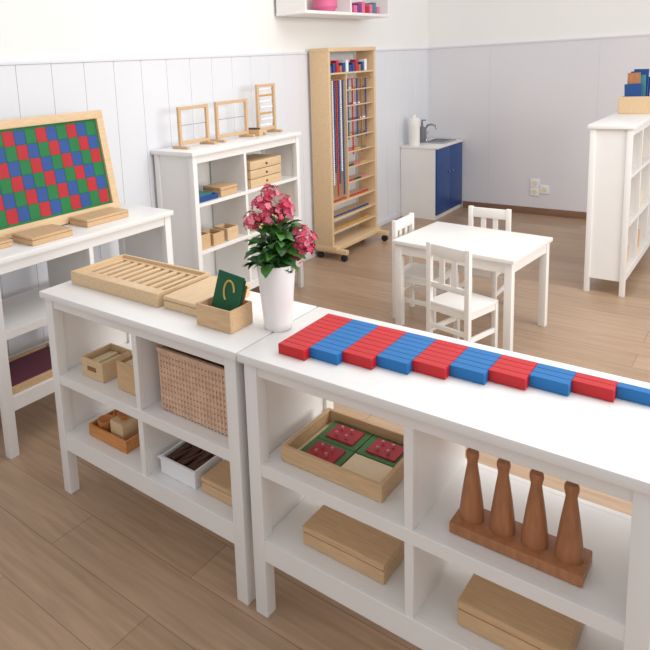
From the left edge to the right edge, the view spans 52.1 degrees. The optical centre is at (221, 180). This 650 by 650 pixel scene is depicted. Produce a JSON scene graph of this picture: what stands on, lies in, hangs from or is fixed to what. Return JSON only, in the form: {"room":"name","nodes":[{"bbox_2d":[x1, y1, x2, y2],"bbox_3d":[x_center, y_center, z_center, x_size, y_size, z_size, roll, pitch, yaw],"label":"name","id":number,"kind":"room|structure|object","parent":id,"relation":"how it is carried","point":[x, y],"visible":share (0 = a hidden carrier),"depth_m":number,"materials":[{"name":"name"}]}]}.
{"room":"montessori preschool classroom","nodes":[
{"label":"montessori preschool classroom","id":0,"kind":"room"},
{"bbox_2d":[0,0,427,60],"bbox_3d":[-0.984,-0.337,3.129,0.138,2.700,9.476,5,13,40],"label":"wall","id":1,"kind":"structure","parent":0,"point":[29,29],"depth_m":3.82,"materials":[{"name":"paint"}]},
{"bbox_2d":[0,48,428,356],"bbox_3d":[-0.939,0.231,3.123,0.018,1.580,9.338,5,13,40],"label":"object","id":2,"kind":"structure","parent":1,"relation":"attached to","point":[138,98],"depth_m":3.89,"materials":[{"name":"white paint"}]},
{"bbox_2d":[276,0,389,19],"bbox_3d":[0.858,-1.409,4.845,0.240,0.375,1.230,5,13,40],"label":"upper cabinet","id":3,"kind":"object","parent":1,"relation":"attached to","point":[284,8],"visible":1,"depth_m":4.77,"materials":[{"name":"white paint"}]},
{"bbox_2d":[313,0,337,10],"bbox_3d":[0.750,-1.294,4.716,0.180,0.160,0.180,5,13,40],"label":"vase","id":4,"kind":"object","parent":3,"relation":"in","point":[321,5],"visible":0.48,"depth_m":4.65,"materials":[{"name":"pink ceramic"}]},
{"bbox_2d":[352,2,379,13],"bbox_3d":[1.067,-1.338,5.082,0.160,0.088,0.410,5,13,40],"label":"picture books","id":5,"kind":"object","parent":3,"relation":"in","point":[358,7],"visible":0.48,"depth_m":5.01,"materials":[{"name":"pink paper"}]},
{"bbox_2d":[303,213,397,261],"bbox_3d":[-1.131,1.045,2.974,0.012,0.050,8.600,5,13,40],"label":"baseboard","id":6,"kind":"structure","parent":1,"relation":"attached to","point":[309,255],"depth_m":5.92,"materials":[{"name":"wood"}]},
{"bbox_2d":[0,207,649,649],"bbox_3d":[1.832,1.297,1.025,7.367,0.100,9.476,5,13,40],"label":"floor","id":7,"kind":"structure","parent":0,"point":[105,564],"depth_m":2.20,"materials":[{"name":"laminate"}]},
{"bbox_2d":[0,203,173,458],"bbox_3d":[-0.685,0.620,3.015,0.390,0.824,1.000,5,13,40],"label":"shelf","id":8,"kind":"object","parent":7,"relation":"on","point":[146,233],"visible":0.46,"depth_m":2.82,"materials":[{"name":"white paint"}]},
{"bbox_2d":[0,237,11,248],"bbox_3d":[-0.939,0.266,2.633,0.082,0.030,0.162,5,13,40],"label":"wooden box","id":9,"kind":"object","parent":8,"relation":"on","point":[4,242],"visible":1,"depth_m":2.65,"materials":[{"name":"brown wood"}]},
{"bbox_2d":[9,343,52,394],"bbox_3d":[-0.825,0.810,2.822,0.265,0.030,0.350,5,13,40],"label":"tray","id":10,"kind":"object","parent":8,"relation":"on","point":[29,368],"visible":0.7,"depth_m":2.80,"materials":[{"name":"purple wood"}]},
{"bbox_2d":[12,224,72,245],"bbox_3d":[-0.759,0.231,2.764,0.152,0.034,0.202,5,13,40],"label":"wooden box","id":11,"kind":"object","parent":8,"relation":"on","point":[51,232],"visible":1,"depth_m":2.72,"materials":[{"name":"brown wood"}]},
{"bbox_2d":[0,110,120,238],"bbox_3d":[-0.880,-0.018,2.865,0.116,0.500,0.995,5,13,40],"label":"board","id":12,"kind":"object","parent":8,"relation":"on","point":[54,169],"visible":0.99,"depth_m":2.98,"materials":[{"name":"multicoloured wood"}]},
{"bbox_2d":[70,207,128,227],"bbox_3d":[-0.570,0.172,3.047,0.132,0.034,0.247,5,13,40],"label":"wooden box","id":13,"kind":"object","parent":8,"relation":"on","point":[105,215],"visible":1,"depth_m":3.00,"materials":[{"name":"brown wood"}]},
{"bbox_2d":[39,281,316,604],"bbox_3d":[-0.151,0.762,2.186,0.884,0.770,0.394,5,13,40],"label":"shelf","id":14,"kind":"object","parent":7,"relation":"on","point":[81,320],"visible":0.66,"depth_m":2.02,"materials":[{"name":"white paint"}]},
{"bbox_2d":[81,343,131,382],"bbox_3d":[-0.403,0.641,2.288,0.115,0.070,0.138,5,13,40],"label":"box","id":15,"kind":"object","parent":14,"relation":"on","point":[99,364],"visible":0.85,"depth_m":2.26,"materials":[{"name":"brown wood"}]},
{"bbox_2d":[89,409,139,453],"bbox_3d":[-0.348,0.849,2.293,0.200,0.104,0.148,5,13,40],"label":"tray","id":16,"kind":"object","parent":14,"relation":"on","point":[115,428],"visible":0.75,"depth_m":2.24,"materials":[{"name":"orange wood"}]},
{"bbox_2d":[116,354,135,395],"bbox_3d":[-0.253,0.638,2.169,0.125,0.100,0.140,5,13,40],"label":"wooden storage box","id":17,"kind":"object","parent":14,"relation":"in","point":[125,370],"visible":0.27,"depth_m":2.13,"materials":[{"name":"brown wood"}]},
{"bbox_2d":[71,254,209,307],"bbox_3d":[-0.287,0.341,2.267,0.445,0.046,0.250,5,13,40],"label":"tray","id":18,"kind":"object","parent":14,"relation":"on","point":[138,279],"visible":0.95,"depth_m":2.24,"materials":[{"name":"brown wood"}]},
{"bbox_2d":[158,440,222,488],"bbox_3d":[-0.094,0.894,2.071,0.162,0.063,0.145,5,13,40],"label":"tray","id":19,"kind":"object","parent":14,"relation":"in","point":[185,462],"visible":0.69,"depth_m":2.04,"materials":[{"name":"white plastic"}]},
{"bbox_2d":[156,344,227,436],"bbox_3d":[-0.007,0.603,1.986,0.308,0.205,0.218,5,13,40],"label":"woven basket","id":20,"kind":"object","parent":14,"relation":"on","point":[193,388],"visible":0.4,"depth_m":1.92,"materials":[{"name":"wicker"}]},
{"bbox_2d":[163,276,249,316],"bbox_3d":[-0.044,0.366,2.064,0.162,0.040,0.237,5,13,40],"label":"wooden box","id":21,"kind":"object","parent":14,"relation":"on","point":[184,300],"visible":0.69,"depth_m":2.02,"materials":[{"name":"brown wood"}]},
{"bbox_2d":[201,459,231,505],"bbox_3d":[0.059,0.908,1.981,0.162,0.050,0.184,5,13,40],"label":"wooden box","id":22,"kind":"object","parent":14,"relation":"in","point":[216,482],"visible":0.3,"depth_m":1.94,"materials":[{"name":"brown wood"}]},
{"bbox_2d":[196,270,252,333],"bbox_3d":[0.006,0.341,1.869,0.130,0.151,0.100,5,13,40],"label":"box","id":23,"kind":"object","parent":14,"relation":"on","point":[228,311],"visible":1,"depth_m":1.85,"materials":[{"name":"beech"},{"name":"green painted board"},{"name":"sand-coloured sandpaper"}]},
{"bbox_2d":[242,183,318,331],"bbox_3d":[0.151,0.209,1.811,0.207,0.413,0.167,-9,11,-29],"label":"flowers","id":24,"kind":"object","parent":14,"relation":"on","point":[275,263],"visible":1,"depth_m":1.78,"materials":[{"name":"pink plant"}]},
{"bbox_2d":[151,131,303,289],"bbox_3d":[0.088,0.277,4.064,0.325,1.058,1.045,5,13,40],"label":"wall shelf unit","id":25,"kind":"object","parent":7,"relation":"on","point":[180,174],"visible":0.58,"depth_m":3.92,"materials":[{"name":"white paint"}]},
{"bbox_2d":[172,104,216,148],"bbox_3d":[-0.160,-0.312,3.743,0.120,0.235,0.252,5,13,40],"label":"frame","id":26,"kind":"object","parent":25,"relation":"on","point":[206,140],"visible":1,"depth_m":3.72,"materials":[{"name":"brown wood"}]},
{"bbox_2d":[201,231,210,249],"bbox_3d":[-0.132,0.343,3.702,0.110,0.084,0.090,5,13,40],"label":"wooden box","id":27,"kind":"object","parent":25,"relation":"on","point":[206,240],"visible":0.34,"depth_m":3.67,"materials":[{"name":"brown wood"}]},
{"bbox_2d":[199,191,217,202],"bbox_3d":[-0.155,0.091,3.724,0.210,0.034,0.175,5,13,40],"label":"tray","id":28,"kind":"object","parent":25,"relation":"on","point":[204,196],"visible":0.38,"depth_m":3.68,"materials":[{"name":"blue plastic"}]},
{"bbox_2d":[203,228,224,245],"bbox_3d":[-0.055,0.331,3.790,0.110,0.070,0.095,5,13,40],"label":"wooden box","id":29,"kind":"object","parent":25,"relation":"on","point":[217,236],"visible":0.62,"depth_m":3.76,"materials":[{"name":"brown wood"}]},
{"bbox_2d":[203,182,236,196],"bbox_3d":[-0.008,0.053,3.839,0.142,0.054,0.152,5,13,40],"label":"wooden box","id":30,"kind":"object","parent":25,"relation":"on","point":[222,188],"visible":0.93,"depth_m":3.79,"materials":[{"name":"brown wood"}]},
{"bbox_2d":[214,223,238,240],"bbox_3d":[0.027,0.307,3.884,0.110,0.074,0.100,5,13,40],"label":"wooden box","id":31,"kind":"object","parent":25,"relation":"on","point":[230,230],"visible":0.78,"depth_m":3.85,"materials":[{"name":"brown wood"}]},
{"bbox_2d":[210,98,254,141],"bbox_3d":[0.064,-0.371,3.999,0.120,0.240,0.302,5,13,40],"label":"frame","id":32,"kind":"object","parent":25,"relation":"on","point":[245,133],"visible":0.97,"depth_m":3.98,"materials":[{"name":"brown wood"}]},
{"bbox_2d":[249,128,262,135],"bbox_3d":[0.206,-0.309,4.157,0.120,0.050,0.040,5,13,40],"label":"wooden box","id":33,"kind":"object","parent":25,"relation":"on","point":[257,131],"visible":0.7,"depth_m":4.13,"materials":[{"name":"brown wood"}]},
{"bbox_2d":[249,212,272,230],"bbox_3d":[0.203,0.259,4.124,0.162,0.070,0.202,5,13,40],"label":"wooden box","id":34,"kind":"object","parent":25,"relation":"on","point":[249,212],"visible":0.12,"depth_m":4.13,"materials":[{"name":"brown wood"}]},
{"bbox_2d":[246,154,281,187],"bbox_3d":[0.199,-0.062,4.124,0.228,0.162,0.320,5,13,40],"label":"drawer box","id":35,"kind":"object","parent":25,"relation":"on","point":[262,169],"visible":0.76,"depth_m":4.05,"materials":[{"name":"brown wood"}]},
{"bbox_2d":[255,83,282,134],"bbox_3d":[0.290,-0.468,4.254,0.120,0.320,0.197,5,13,40],"label":"abacus","id":36,"kind":"object","parent":25,"relation":"on","point":[273,128],"visible":0.98,"depth_m":4.25,"materials":[{"name":"brown wood"}]},
{"bbox_2d":[309,47,388,261],"bbox_3d":[1.024,-0.231,5.116,0.271,1.596,0.724,5,13,40],"label":"storage rack","id":37,"kind":"object","parent":7,"relation":"on","point":[329,170],"visible":1,"depth_m":5.01,"materials":[{"name":"brown wood"}]},
{"bbox_2d":[392,212,450,322],"bbox_3d":[1.162,0.509,3.771,0.254,0.585,0.246,5,13,40],"label":"chair","id":38,"kind":"object","parent":7,"relation":"on","point":[414,273],"visible":0.5,"depth_m":3.76,"materials":[{"name":"white wood"}]},
{"bbox_2d":[400,138,463,219],"bbox_3d":[2.039,-0.031,6.287,0.366,0.694,0.628,5,13,40],"label":"base cabinet","id":39,"kind":"object","parent":7,"relation":"on","point":[431,171],"visible":0.98,"depth_m":6.09,"materials":[{"name":"white paint"},{"name":"blue paint"},{"name":"steel"}]},
{"bbox_2d":[409,115,419,145],"bbox_3d":[1.800,-0.468,6.082,0.100,0.286,0.100,5,13,40],"label":"paper towel roll","id":40,"kind":"object","parent":39,"relation":"on","point":[414,123],"visible":1,"depth_m":6.05,"materials":[{"name":"white paper"}]},
{"bbox_2d":[420,120,425,142],"bbox_3d":[1.930,-0.473,6.263,0.060,0.220,0.060,-4,10,-4],"label":"soap dispenser","id":41,"kind":"object","parent":39,"relation":"on","point":[422,128],"visible":0.88,"depth_m":6.24,"materials":[{"name":"grey plastic"}]},
{"bbox_2d":[425,123,437,140],"bbox_3d":[2.043,-0.468,6.329,0.142,0.174,0.086,5,13,40],"label":"faucet","id":42,"kind":"object","parent":39,"relation":"on","point":[430,124],"visible":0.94,"depth_m":6.33,"materials":[{"name":"metal"}]},
{"bbox_2d":[237,307,649,649],"bbox_3d":[0.540,0.827,1.595,0.930,0.770,0.394,5,13,40],"label":"shelf","id":43,"kind":"object","parent":7,"relation":"on","point":[603,446],"visible":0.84,"depth_m":1.46,"materials":[{"name":"white paint"}]},
{"bbox_2d":[281,408,403,502],"bbox_3d":[0.345,0.712,1.716,0.290,0.044,0.238,5,13,40],"label":"tray","id":44,"kind":"object","parent":43,"relation":"in","point":[364,457],"visible":0.94,"depth_m":1.70,"materials":[{"name":"brown wood"}]},
{"bbox_2d":[302,505,403,583],"bbox_3d":[0.362,0.935,1.718,0.237,0.054,0.179,5,13,40],"label":"wooden box","id":45,"kind":"object","parent":43,"relation":"in","point":[376,554],"visible":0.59,"depth_m":1.66,"materials":[{"name":"brown wood"}]},
{"bbox_2d":[278,313,649,405],"bbox_3d":[0.525,0.439,1.501,0.793,0.028,0.244,5,13,40],"label":"rods","id":46,"kind":"object","parent":43,"relation":"on","point":[333,339],"visible":1,"depth_m":1.55,"materials":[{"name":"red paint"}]},
{"bbox_2d":[457,574,583,649],"bbox_3d":[0.668,0.961,1.450,0.222,0.062,0.177,5,13,40],"label":"wooden box","id":47,"kind":"object","parent":43,"relation":"in","point":[511,620],"visible":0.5,"depth_m":1.41,"materials":[{"name":"brown wood"}]},
{"bbox_2d":[449,448,592,587],"bbox_3d":[0.624,0.685,1.366,0.263,0.188,0.090,5,13,40],"label":"stand","id":48,"kind":"object","parent":43,"relation":"in","point":[564,557],"visible":0.98,"depth_m":1.34,"materials":[{"name":"brown wood"}]},
{"bbox_2d":[426,241,498,347],"bbox_3d":[1.214,0.591,3.283,0.254,0.585,0.246,-10,12,-34],"label":"chair","id":49,"kind":"object","parent":7,"relation":"on","point":[457,303],"visible":0.89,"depth_m":3.22,"materials":[{"name":"white wood"}]},
{"bbox_2d":[392,221,552,350],"bbox_3d":[1.383,0.567,3.617,0.524,0.500,0.670,-12,14,-43],"label":"table","id":50,"kind":"object","parent":7,"relation":"on","point":[506,252],"visible":0.81,"depth_m":3.52,"materials":[{"name":"white wood"}]},
{"bbox_2d":[457,205,511,298],"bbox_3d":[1.550,0.471,3.870,0.246,0.585,0.254,5,13,40],"label":"chair","id":51,"kind":"object","parent":7,"relation":"on","point":[495,214],"visible":0.44,"depth_m":3.87,"materials":[{"name":"white wood"}]},
{"bbox_2d":[583,112,649,296],"bbox_3d":[2.719,0.087,4.372,0.245,1.043,1.250,5,13,40],"label":"shelf unit","id":52,"kind":"object","parent":7,"relation":"on","point":[617,172],"visible":0.94,"depth_m":3.95,"materials":[{"name":"white paint"}]},
{"bbox_2d":[618,69,649,113],"bbox_3d":[2.831,-0.609,4.433,0.180,0.292,0.220,5,13,40],"label":"box","id":53,"kind":"object","parent":52,"relation":"on","point":[636,98],"visible":1,"depth_m":4.38,"materials":[{"name":"brown wood"}]},
{"bbox_2d":[637,229,639,247],"bbox_3d":[2.723,0.407,4.410,0.150,0.120,0.250,5,13,40],"label":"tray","id":54,"kind":"object","parent":52,"relation":"on","point":[638,229],"visible":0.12,"depth_m":4.42,"materials":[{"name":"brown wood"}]},
{"bbox_2d":[428,0,649,47],"bbox_3d":[4.843,-0.842,4.207,7.229,2.700,0.138,5,13,40],"label":"wall","id":55,"kind":"structure","parent":0,"point":[450,22],"depth_m":5.82,"materials":[{"name":"paint"}]},
{"bbox_2d":[463,201,586,218],"bbox_3d":[4.998,0.482,4.246,6.857,0.065,0.014,5,13,40],"label":"baseboard","id":56,"kind":"structure","parent":55,"relation":"attached to","point":[517,209],"depth_m":6.04,"materials":[{"name":"brown wood"}]},
{"bbox_2d":[428,34,649,211],"bbox_3d":[4.827,-0.278,4.240,7.217,1.580,0.018,5,13,40],"label":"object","id":57,"kind":"structure","parent":55,"relation":"attached to","point":[522,112],"depth_m":5.95,"materials":[{"name":"white paint"}]},
{"bbox_2d":[530,179,548,195],"bbox_3d":[2.918,0.070,5.976,0.158,0.158,0.013,5,13,40],"label":"wall socket","id":58,"kind":"object","parent":55,"relation":"attached to","point":[542,189],"visible":1,"depth_m":5.99,"materials":[{"name":"white plastic"}]}
]}

